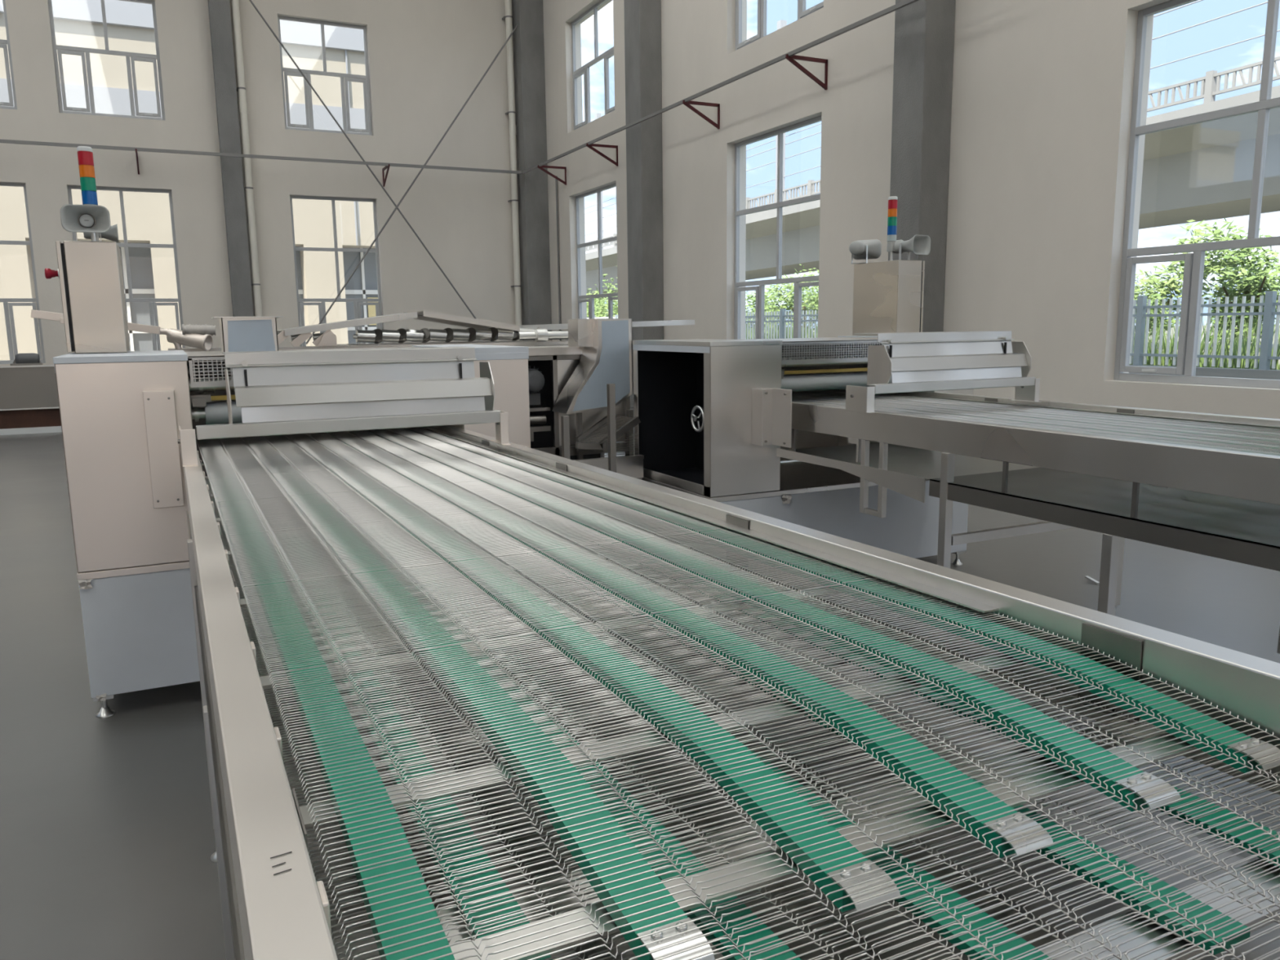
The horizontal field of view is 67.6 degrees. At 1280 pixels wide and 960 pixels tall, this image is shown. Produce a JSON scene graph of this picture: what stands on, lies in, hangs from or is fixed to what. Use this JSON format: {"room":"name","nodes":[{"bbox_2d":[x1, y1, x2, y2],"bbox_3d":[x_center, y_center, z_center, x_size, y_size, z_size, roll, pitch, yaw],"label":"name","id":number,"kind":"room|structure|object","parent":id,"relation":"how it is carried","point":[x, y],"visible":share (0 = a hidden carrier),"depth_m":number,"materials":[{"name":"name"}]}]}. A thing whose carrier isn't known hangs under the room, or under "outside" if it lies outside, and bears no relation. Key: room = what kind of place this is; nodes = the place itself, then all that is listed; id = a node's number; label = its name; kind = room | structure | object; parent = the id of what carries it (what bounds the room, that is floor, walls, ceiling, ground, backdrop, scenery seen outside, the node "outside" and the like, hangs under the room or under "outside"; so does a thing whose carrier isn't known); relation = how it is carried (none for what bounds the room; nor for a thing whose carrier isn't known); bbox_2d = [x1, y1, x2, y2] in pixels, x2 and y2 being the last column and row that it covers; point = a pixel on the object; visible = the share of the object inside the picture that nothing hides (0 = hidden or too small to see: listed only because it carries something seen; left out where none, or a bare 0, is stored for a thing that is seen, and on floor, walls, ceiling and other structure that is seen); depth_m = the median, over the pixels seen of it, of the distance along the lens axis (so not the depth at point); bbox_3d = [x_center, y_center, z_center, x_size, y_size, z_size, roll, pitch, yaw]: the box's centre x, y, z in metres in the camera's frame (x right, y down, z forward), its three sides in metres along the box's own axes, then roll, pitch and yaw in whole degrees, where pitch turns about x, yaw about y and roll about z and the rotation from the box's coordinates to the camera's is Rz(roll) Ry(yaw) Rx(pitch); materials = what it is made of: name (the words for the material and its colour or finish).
{"room":"processing plant","nodes":[
{"label":"processing plant","id":0,"kind":"room"},
{"bbox_2d":[158,324,221,351],"bbox_3d":[-2.549,-0.775,5.478,0.371,0.239,0.421,-5,10,-26],"label":"hose assembly","id":1,"kind":"object","parent":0,"point":[199,337],"visible":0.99,"depth_m":5.33,"materials":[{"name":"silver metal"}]},
{"bbox_2d":[31,309,160,334],"bbox_3d":[-2.934,-0.853,5.166,0.606,0.138,0.055,-5,10,-26],"label":"support beam","id":2,"kind":"structure","parent":1,"relation":"attached to","point":[34,313],"depth_m":5.08,"materials":[{"name":"silver metal"}]},
{"bbox_2d":[0,0,515,365],"bbox_3d":[-11.832,-6.743,17.510,21.000,11.000,0.350,-5,10,-26],"label":"wall","id":3,"kind":"structure","parent":0,"point":[426,58],"depth_m":19.78,"materials":[{"name":"grey paint"}]},
{"bbox_2d":[0,0,17,109],"bbox_3d":[-12.295,-7.833,17.087,1.780,2.220,0.090,-5,10,-26],"label":"window","id":4,"kind":"structure","parent":3,"relation":"in","point":[4,44],"depth_m":17.48,"materials":[{"name":"grey metal"}]},
{"bbox_2d":[0,182,45,364],"bbox_3d":[-12.245,-3.821,17.738,1.780,3.330,0.090,-5,10,-26],"label":"window","id":5,"kind":"structure","parent":3,"relation":"in","point":[8,317],"depth_m":18.06,"materials":[{"name":"grey metal"}]},
{"bbox_2d":[48,0,165,120],"bbox_3d":[-10.104,-8.032,18.143,1.780,2.220,0.090,-5,10,-26],"label":"window","id":6,"kind":"structure","parent":3,"relation":"in","point":[60,50],"depth_m":18.12,"materials":[{"name":"grey metal"}]},
{"bbox_2d":[67,185,185,351],"bbox_3d":[-10.053,-4.020,18.794,1.780,3.330,0.090,-5,10,-26],"label":"window","id":7,"kind":"structure","parent":3,"relation":"in","point":[126,245],"depth_m":18.93,"materials":[{"name":"grey metal"}]},
{"bbox_2d":[135,148,139,174],"bbox_3d":[-9.569,-6.057,18.189,0.030,0.372,0.675,-5,10,-26],"label":"wall bracket","id":8,"kind":"object","parent":3,"relation":"attached to","point":[136,153],"visible":1,"depth_m":18.20,"materials":[{"name":"metal"}]},
{"bbox_2d":[207,0,253,316],"bbox_3d":[-8.155,-7.021,18.935,0.380,11.000,0.280,-5,10,-26],"label":"trim","id":9,"kind":"structure","parent":3,"relation":"attached to","point":[220,13],"depth_m":18.91,"materials":[{"name":"paint"}]},
{"bbox_2d":[231,0,262,316],"bbox_3d":[-7.932,-7.042,19.051,0.280,11.000,0.159,4,10,25],"label":"drain pipe","id":10,"kind":"object","parent":3,"relation":"attached to","point":[242,104],"visible":0.91,"depth_m":19.07,"materials":[{"name":"beige plastic"}]},
{"bbox_2d":[277,15,372,135],"bbox_3d":[-6.535,-8.357,19.862,1.770,2.220,0.090,-5,10,-26],"label":"window","id":11,"kind":"structure","parent":3,"relation":"in","point":[287,71],"depth_m":19.83,"materials":[{"name":"grey metal"}]},
{"bbox_2d":[289,195,383,346],"bbox_3d":[-6.484,-4.344,20.513,1.770,3.330,0.090,-5,10,-26],"label":"window","id":12,"kind":"structure","parent":3,"relation":"in","point":[357,303],"depth_m":20.46,"materials":[{"name":"grey metal"}]},
{"bbox_2d":[248,0,475,318],"bbox_3d":[-5.602,-6.426,20.068,4.880,7.020,0.036,-5,10,-26],"label":"rod","id":13,"kind":"object","parent":3,"relation":"attached to","point":[251,1],"visible":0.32,"depth_m":19.86,"materials":[{"name":"grey metal"}]},
{"bbox_2d":[382,164,390,186],"bbox_3d":[-5.367,-6.439,20.214,0.030,0.372,0.675,-5,10,-26],"label":"wall bracket","id":14,"kind":"object","parent":3,"relation":"attached to","point":[385,167],"visible":1,"depth_m":20.29,"materials":[{"name":"metal"}]},
{"bbox_2d":[305,24,517,343],"bbox_3d":[-4.780,-6.471,20.435,4.979,6.971,0.036,-5,10,-26],"label":"rod","id":15,"kind":"object","parent":3,"relation":"attached to","point":[515,28],"visible":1,"depth_m":20.40,"materials":[{"name":"grey metal"}]},
{"bbox_2d":[502,0,522,340],"bbox_3d":[-2.903,-7.498,21.469,0.286,11.000,0.170,3,10,22],"label":"drain pipe","id":16,"kind":"object","parent":3,"relation":"attached to","point":[508,16],"visible":0.93,"depth_m":21.44,"materials":[{"name":"beige plastic"}]},
{"bbox_2d":[511,0,551,340],"bbox_3d":[-2.453,-7.514,21.534,0.550,11.000,0.550,-5,10,-26],"label":"column","id":17,"kind":"structure","parent":3,"relation":"attached to","point":[528,36],"depth_m":21.36,"materials":[{"name":"paint"}]},
{"bbox_2d":[0,407,1279,959],"bbox_3d":[-4.975,0.918,4.720,21.700,0.200,31.200,-5,10,-26],"label":"floor","id":18,"kind":"structure","parent":0,"point":[108,841],"depth_m":3.62,"materials":[{"name":"concrete"}]},
{"bbox_2d":[0,426,62,435],"bbox_3d":[-10.580,-0.677,14.089,4.300,0.090,0.700,-5,10,-26],"label":"board","id":19,"kind":"object","parent":18,"relation":"on","point":[52,428],"visible":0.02,"depth_m":14.38,"materials":[{"name":"white plastic"}]},
{"bbox_2d":[0,408,61,429],"bbox_3d":[-10.578,-0.853,14.052,4.300,0.270,0.620,-5,10,-26],"label":"base","id":20,"kind":"object","parent":19,"relation":"on","point":[15,419],"visible":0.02,"depth_m":14.38,"materials":[{"name":"brown wood"}]},
{"bbox_2d":[0,364,59,410],"bbox_3d":[-10.554,-1.318,13.996,4.370,0.655,0.750,-5,10,-26],"label":"trough","id":21,"kind":"object","parent":20,"relation":"on","point":[32,387],"visible":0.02,"depth_m":14.29,"materials":[{"name":"silver metal"}]},
{"bbox_2d":[9,352,43,365],"bbox_3d":[-9.199,-1.810,14.316,0.400,0.179,0.178,-5,10,-26],"label":"motor","id":22,"kind":"object","parent":21,"relation":"on","point":[20,359],"visible":1,"depth_m":14.26,"materials":[{"name":"grey metal"}]},
{"bbox_2d":[53,344,530,718],"bbox_3d":[-1.518,0.108,4.419,1.846,1.410,0.976,-5,10,-26],"label":"machine","id":23,"kind":"object","parent":18,"relation":"on","point":[122,414],"visible":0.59,"depth_m":3.72,"materials":[{"name":"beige metal"}]},
{"bbox_2d":[44,240,129,353],"bbox_3d":[-2.402,-0.788,4.158,0.273,0.460,0.390,-5,10,-26],"label":"control box","id":24,"kind":"object","parent":23,"relation":"on","point":[90,273],"visible":1,"depth_m":4.00,"materials":[{"name":"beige metal"}]},
{"bbox_2d":[60,204,111,241],"bbox_3d":[-2.305,-1.066,3.988,0.176,0.139,0.191,-5,10,-26],"label":"speaker","id":25,"kind":"object","parent":24,"relation":"on","point":[76,218],"visible":0.99,"depth_m":3.94},
{"bbox_2d":[76,146,97,240],"bbox_3d":[-2.365,-1.219,4.104,0.058,0.407,0.058,-5,10,-26],"label":"tower","id":26,"kind":"object","parent":24,"relation":"on","point":[85,153],"visible":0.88,"depth_m":4.07,"materials":[{"name":"multicoloured plastic"}]},
{"bbox_2d":[83,223,118,243],"bbox_3d":[-2.389,-1.084,4.236,0.137,0.097,0.123,-5,10,-26],"label":"speaker","id":27,"kind":"object","parent":24,"relation":"on","point":[112,234],"visible":0.56,"depth_m":4.21},
{"bbox_2d":[211,315,283,351],"bbox_3d":[-1.811,-0.675,4.418,0.290,0.156,0.260,-5,10,-26],"label":"hopper","id":28,"kind":"object","parent":23,"relation":"on","point":[237,334],"visible":0.94,"depth_m":4.32,"materials":[{"name":"silver metal"}]},
{"bbox_2d":[277,328,348,349],"bbox_3d":[-2.074,-0.175,5.920,0.535,1.503,0.420,-5,10,-26],"label":"rack","id":29,"kind":"object","parent":18,"relation":"on","point":[326,340],"visible":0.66,"depth_m":5.68,"materials":[{"name":"silver metal"}]},
{"bbox_2d":[276,311,417,336],"bbox_3d":[-1.828,-0.972,5.947,0.780,0.136,0.476,-5,10,-26],"label":"panel","id":30,"kind":"object","parent":29,"relation":"attached to","point":[396,317],"visible":0.83,"depth_m":5.75,"materials":[{"name":"silver metal"}]},
{"bbox_2d":[337,327,568,348],"bbox_3d":[-1.131,-0.274,6.468,1.630,1.498,0.732,-5,10,-26],"label":"conveyor","id":31,"kind":"object","parent":18,"relation":"on","point":[526,336],"visible":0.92,"depth_m":6.11,"materials":[{"name":"silver metal"}]},
{"bbox_2d":[403,310,519,331],"bbox_3d":[-1.177,-1.041,6.270,0.620,0.136,0.556,-5,10,-26],"label":"panel","id":32,"kind":"object","parent":31,"relation":"on","point":[424,315],"visible":0.83,"depth_m":6.10,"materials":[{"name":"silver metal"}]},
{"bbox_2d":[517,320,694,329],"bbox_3d":[-0.266,-1.079,6.660,1.340,0.062,0.256,-5,10,-26],"label":"panel","id":33,"kind":"object","parent":31,"relation":"on","point":[668,322],"visible":0.4,"depth_m":6.66,"materials":[{"name":"silver metal"}]},
{"bbox_2d":[560,415,570,459],"bbox_3d":[-0.332,0.253,4.400,0.100,1.100,0.100,-5,10,-26],"label":"steel post","id":34,"kind":"object","parent":18,"relation":"on","point":[565,425],"visible":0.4,"depth_m":4.32,"materials":[{"name":"silver metal"}]},
{"bbox_2d":[525,345,630,459],"bbox_3d":[-0.498,-0.171,6.168,0.770,1.375,0.470,-5,10,-26],"label":"machine","id":35,"kind":"object","parent":18,"relation":"on","point":[550,367],"visible":0.23,"depth_m":5.94,"materials":[{"name":"silver metal"}]},
{"bbox_2d":[529,404,551,441],"bbox_3d":[-0.694,-0.357,5.985,0.190,0.205,0.270,-5,10,-26],"label":"shelf","id":36,"kind":"object","parent":35,"relation":"attached to","point":[540,419],"depth_m":5.88,"materials":[{"name":"silver metal"}]},
{"bbox_2d":[551,318,633,459],"bbox_3d":[-0.245,-0.214,5.896,0.534,1.540,0.242,-5,10,-26],"label":"chute","id":37,"kind":"object","parent":18,"relation":"on","point":[606,356],"visible":0.91,"depth_m":5.72,"materials":[{"name":"silver metal"}]},
{"bbox_2d":[572,414,644,568],"bbox_3d":[-0.326,0.099,5.773,0.593,0.964,0.405,-5,10,-26],"label":"conveyor","id":38,"kind":"object","parent":18,"relation":"on","point":[632,466],"visible":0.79,"depth_m":5.67,"materials":[{"name":"silver metal"}]},
{"bbox_2d":[606,383,616,472],"bbox_3d":[-0.126,0.168,4.489,0.100,1.235,0.100,-5,10,-26],"label":"steel post","id":39,"kind":"object","parent":18,"relation":"on","point":[611,388],"visible":0.4,"depth_m":4.41,"materials":[{"name":"silver metal"}]},
{"bbox_2d":[183,425,1279,959],"bbox_3d":[-0.438,0.581,2.353,1.173,1.173,5.515,-5,10,-26],"label":"conveyor","id":40,"kind":"object","parent":18,"relation":"on","point":[448,713],"visible":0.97,"depth_m":1.15,"materials":[{"name":"silver metal"}]},
{"bbox_2d":[177,346,511,466],"bbox_3d":[-1.046,-0.287,3.449,1.144,0.360,0.320,-5,10,-26],"label":"hood","id":41,"kind":"object","parent":40,"relation":"on","point":[291,392],"visible":1,"depth_m":3.38,"materials":[{"name":"silver metal"}]},
{"bbox_2d":[632,335,973,603],"bbox_3d":[1.055,-0.139,5.738,1.846,1.410,1.202,-5,10,-26],"label":"machine","id":42,"kind":"object","parent":18,"relation":"on","point":[714,415],"visible":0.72,"depth_m":5.44,"materials":[{"name":"silver metal"}]},
{"bbox_2d":[852,259,924,335],"bbox_3d":[1.622,-1.184,6.255,0.218,0.470,0.440,-5,10,-26],"label":"control box","id":43,"kind":"object","parent":42,"relation":"on","point":[888,295],"visible":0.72,"depth_m":6.11,"materials":[{"name":"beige metal"}]},
{"bbox_2d":[848,239,881,263],"bbox_3d":[1.459,-1.512,6.314,0.202,0.160,0.217,5,11,33],"label":"speaker","id":44,"kind":"object","parent":43,"relation":"on","point":[866,250],"visible":1,"depth_m":6.32},
{"bbox_2d":[886,195,897,261],"bbox_3d":[1.617,-1.608,6.130,0.058,0.407,0.058,-5,10,-26],"label":"signal light","id":45,"kind":"object","parent":43,"relation":"on","point":[892,201],"visible":0.93,"depth_m":6.11,"materials":[{"name":"multicoloured plastic"}]},
{"bbox_2d":[893,234,930,260],"bbox_3d":[1.708,-1.476,6.095,0.194,0.153,0.208,-8,12,-40],"label":"speaker","id":46,"kind":"object","parent":43,"relation":"on","point":[917,244],"visible":0.98,"depth_m":6.08},
{"bbox_2d":[776,388,1279,726],"bbox_3d":[2.085,0.329,3.774,1.173,1.089,5.502,-5,10,-26],"label":"conveyor","id":47,"kind":"object","parent":18,"relation":"on","point":[1207,484],"visible":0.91,"depth_m":3.80,"materials":[{"name":"silver metal"}]},
{"bbox_2d":[845,330,1040,413],"bbox_3d":[1.487,-0.553,4.753,1.144,0.360,0.320,-5,10,-26],"label":"hood","id":48,"kind":"object","parent":47,"relation":"on","point":[915,362],"visible":1,"depth_m":4.67,"materials":[{"name":"silver metal"}]},
{"bbox_2d":[928,467,1279,571],"bbox_3d":[2.477,0.209,2.951,1.143,0.073,3.230,-5,10,-26],"label":"tray","id":49,"kind":"object","parent":47,"relation":"on","point":[1246,531],"depth_m":3.47,"materials":[{"name":"silver metal"}]},
{"bbox_2d":[1084,575,1099,583],"bbox_3d":[2.615,0.577,5.523,0.020,0.022,0.103,-3,10,-14],"label":"paper scrap","id":50,"kind":"object","parent":18,"relation":"on","point":[1086,576],"visible":0.86,"depth_m":5.52,"materials":[{"name":"white paper"}]},
{"bbox_2d":[542,0,1279,418],"bbox_3d":[4.463,-5.504,8.596,0.350,11.000,30.850,-5,10,-26],"label":"wall","id":51,"kind":"structure","parent":0,"point":[1042,91],"depth_m":10.64,"materials":[{"name":"grey paint"}]},
{"bbox_2d":[537,164,566,185],"bbox_3d":[-1.871,-6.518,20.427,0.675,0.372,0.030,-5,10,-26],"label":"wall bracket","id":52,"kind":"object","parent":51,"relation":"attached to","point":[541,167],"visible":1,"depth_m":20.43,"materials":[{"name":"brown metal"}]},
{"bbox_2d":[555,176,561,340],"bbox_3d":[-1.808,-4.329,21.363,0.044,4.750,0.044,-5,10,-26],"label":"conduit","id":53,"kind":"object","parent":51,"relation":"attached to","point":[556,180],"visible":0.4,"depth_m":21.22,"materials":[{"name":"grey metal"}]},
{"bbox_2d":[571,0,614,129],"bbox_3d":[-0.882,-8.308,19.118,0.090,2.220,2.400,-5,10,-26],"label":"window","id":54,"kind":"structure","parent":51,"relation":"in","point":[584,69],"depth_m":19.53,"materials":[{"name":"grey metal"}]},
{"bbox_2d":[575,182,617,319],"bbox_3d":[-0.831,-4.295,19.768,0.090,3.330,2.400,-5,10,-26],"label":"window","id":55,"kind":"structure","parent":51,"relation":"in","point":[589,298],"depth_m":19.88,"materials":[{"name":"grey"}]},
{"bbox_2d":[586,143,617,166],"bbox_3d":[-0.705,-6.151,18.076,0.675,0.372,0.030,-5,10,-26],"label":"wall bracket","id":56,"kind":"object","parent":51,"relation":"attached to","point":[589,146],"visible":1,"depth_m":18.08,"materials":[{"name":"metal"}]},
{"bbox_2d":[623,0,663,408],"bbox_3d":[0.059,-6.748,16.615,0.420,11.000,0.600,-5,10,-26],"label":"column","id":57,"kind":"structure","parent":51,"relation":"attached to","point":[642,18],"depth_m":16.61,"materials":[{"name":"paint"}]},
{"bbox_2d":[682,100,719,128],"bbox_3d":[0.954,-5.630,14.731,0.675,0.372,0.030,-5,10,-26],"label":"wall bracket","id":58,"kind":"object","parent":51,"relation":"attached to","point":[688,104],"visible":1,"depth_m":14.74,"materials":[{"name":"brown metal"}]},
{"bbox_2d":[733,115,821,339],"bbox_3d":[2.029,-3.396,14.001,0.090,3.330,2.400,-5,10,-26],"label":"window","id":59,"kind":"structure","parent":51,"relation":"in","point":[759,288],"depth_m":14.05,"materials":[{"name":"grey"}]},
{"bbox_2d":[735,0,823,50],"bbox_3d":[1.978,-7.408,13.350,0.090,2.220,2.400,-5,10,-26],"label":"window","id":60,"kind":"structure","parent":51,"relation":"in","point":[762,4],"depth_m":13.91,"materials":[{"name":"grey metal"}]},
{"bbox_2d":[785,53,827,89],"bbox_3d":[2.155,-5.252,12.309,0.675,0.372,0.030,-5,10,-26],"label":"wall bracket","id":61,"kind":"object","parent":51,"relation":"attached to","point":[791,59],"visible":1,"depth_m":12.31,"materials":[{"name":"red metal"}]},
{"bbox_2d":[0,0,918,173],"bbox_3d":[-5.658,-5.350,12.378,13.420,0.055,13.425,-5,10,-26],"label":"conduit","id":62,"kind":"object","parent":61,"relation":"attached to","point":[905,2],"visible":1,"depth_m":17.35,"materials":[{"name":"grey metal"}]},
{"bbox_2d":[888,0,955,332],"bbox_3d":[3.130,-5.783,10.422,0.420,11.000,0.500,-5,10,-26],"label":"column","id":63,"kind":"structure","parent":51,"relation":"attached to","point":[924,42],"depth_m":10.57,"materials":[{"name":"paint"}]},
{"bbox_2d":[1113,0,1279,388],"bbox_3d":[5.074,-2.439,7.861,0.090,3.330,2.400,-5,10,-26],"label":"window","id":64,"kind":"structure","parent":51,"relation":"in","point":[1193,269],"depth_m":8.46,"materials":[{"name":"grey"}]},
{"label":"outside","id":65,"kind":"structure","parent":0,"visible":0},
{"bbox_3d":[-45.383,-3.282,34.406,68.800,0.200,58.100,-5,10,-26],"label":"ground","id":66,"kind":"structure","parent":65,"visible":0},
{"bbox_2d":[0,0,377,360],"bbox_3d":[-25.773,-7.548,26.531,37.900,10.250,12.150,-5,10,-26],"label":"building","id":67,"kind":"structure","parent":66,"relation":"on","point":[77,23],"depth_m":26.47,"materials":[{"name":"grey"}]},
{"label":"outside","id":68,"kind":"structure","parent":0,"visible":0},
{"bbox_2d":[746,315,1279,369],"bbox_3d":[40.284,-9.730,63.541,111.100,0.250,160.000,-5,10,-26],"label":"ground","id":69,"kind":"structure","parent":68,"point":[1171,328],"depth_m":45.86,"materials":[{"name":"green plant"}]},
{"bbox_2d":[586,287,617,317],"bbox_3d":[-2.226,-9.543,56.055,4.208,3.413,4.040,-5,10,-26],"label":"leafy tree","id":70,"kind":"object","parent":69,"relation":"on","point":[588,292],"visible":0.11,"depth_m":55.43,"materials":[{"name":"green plant"}]},
{"bbox_2d":[587,274,617,318],"bbox_3d":[-0.726,-9.046,50.164,4.674,4.412,4.745,-5,10,-26],"label":"leafy tree","id":71,"kind":"object","parent":69,"relation":"on","point":[602,304],"visible":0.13,"depth_m":49.91,"materials":[{"name":"green plant"}]},
{"bbox_2d":[745,284,793,337],"bbox_3d":[4.135,-5.454,32.157,2.560,2.273,2.123,-7,11,-35],"label":"leafy tree","id":72,"kind":"object","parent":69,"relation":"on","point":[752,297],"visible":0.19,"depth_m":31.81,"materials":[{"name":"green plant"}]},
{"bbox_2d":[751,264,818,335],"bbox_3d":[5.127,-5.166,29.077,3.019,2.666,3.513,-5,10,-26],"label":"leafy tree","id":73,"kind":"object","parent":69,"relation":"on","point":[814,299],"visible":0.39,"depth_m":29.10,"materials":[{"name":"green plant"}]},
{"bbox_2d":[585,56,1279,315],"bbox_3d":[6.182,-10.935,49.260,7.500,7.557,105.002,-5,10,-26],"label":"viaduct","id":74,"kind":"object","parent":69,"relation":"on","point":[1204,171],"visible":0.2,"depth_m":26.46,"materials":[{"name":"concrete"}]},
{"bbox_2d":[595,113,603,249],"bbox_3d":[-1.727,-18.628,60.481,2.160,8.552,0.300,-5,10,-26],"label":"catenary mast","id":75,"kind":"object","parent":74,"relation":"on","point":[597,115],"visible":0.09,"depth_m":60.26,"materials":[{"name":"grey metal"}]},
{"bbox_2d":[775,19,786,199],"bbox_3d":[7.070,-16.078,42.700,2.160,8.112,0.300,-5,10,-26],"label":"catenary mast","id":76,"kind":"object","parent":74,"relation":"on","point":[780,24],"visible":0.09,"depth_m":42.48,"materials":[{"name":"grey metal"}]},
{"bbox_2d":[1146,14,1154,117],"bbox_3d":[14.900,-13.809,26.875,2.160,7.720,0.300,-5,10,-26],"label":"catenary mast","id":77,"kind":"object","parent":74,"relation":"on","point":[1153,15],"visible":0.02,"depth_m":26.73,"materials":[{"name":"grey metal"}]},
{"bbox_2d":[584,123,821,208],"bbox_3d":[4.899,-16.323,47.784,0.038,2.438,95.001,-5,10,-26],"label":"overhead wire","id":78,"kind":"object","parent":77,"relation":"attached to","point":[820,123],"visible":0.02,"depth_m":45.17,"materials":[{"name":"grey metal"}]},
{"bbox_2d":[584,0,1203,214],"bbox_3d":[4.010,-15.550,47.463,0.038,2.438,95.001,-5,10,-26],"label":"overhead wire","id":79,"kind":"object","parent":77,"relation":"attached to","point":[1198,0],"visible":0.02,"depth_m":40.23,"materials":[{"name":"grey metal"}]},
{"bbox_2d":[584,1,1267,223],"bbox_3d":[4.017,-14.958,47.559,0.038,2.438,95.001,-5,10,-26],"label":"overhead wire","id":80,"kind":"object","parent":77,"relation":"attached to","point":[1265,2],"visible":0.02,"depth_m":25.78,"materials":[{"name":"grey metal"}]},
{"bbox_2d":[585,30,1279,235],"bbox_3d":[3.938,-14.160,47.644,0.034,2.434,95.001,-5,10,-26],"label":"overhead wire","id":81,"kind":"object","parent":77,"relation":"attached to","point":[1277,30],"visible":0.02,"depth_m":25.75,"materials":[{"name":"grey metal"}]},
{"bbox_2d":[586,290,1279,379],"bbox_3d":[3.247,-3.784,24.913,0.240,1.310,38.400,-5,10,-26],"label":"picket fence","id":82,"kind":"object","parent":69,"relation":"on","point":[1264,371],"visible":0.1,"depth_m":14.28,"materials":[{"name":"metal"}]},
{"bbox_2d":[1133,261,1208,359],"bbox_3d":[10.487,-3.518,19.761,2.007,2.263,1.945,-5,10,-26],"label":"leafy tree","id":83,"kind":"object","parent":69,"relation":"on","point":[1172,284],"visible":0.4,"depth_m":19.47,"materials":[{"name":"green plant"}]},
{"bbox_2d":[1170,217,1279,355],"bbox_3d":[10.782,-3.234,16.753,2.641,2.656,2.598,-5,10,-26],"label":"leafy tree","id":84,"kind":"object","parent":69,"relation":"on","point":[1249,288],"visible":0.58,"depth_m":16.46,"materials":[{"name":"green plant"}]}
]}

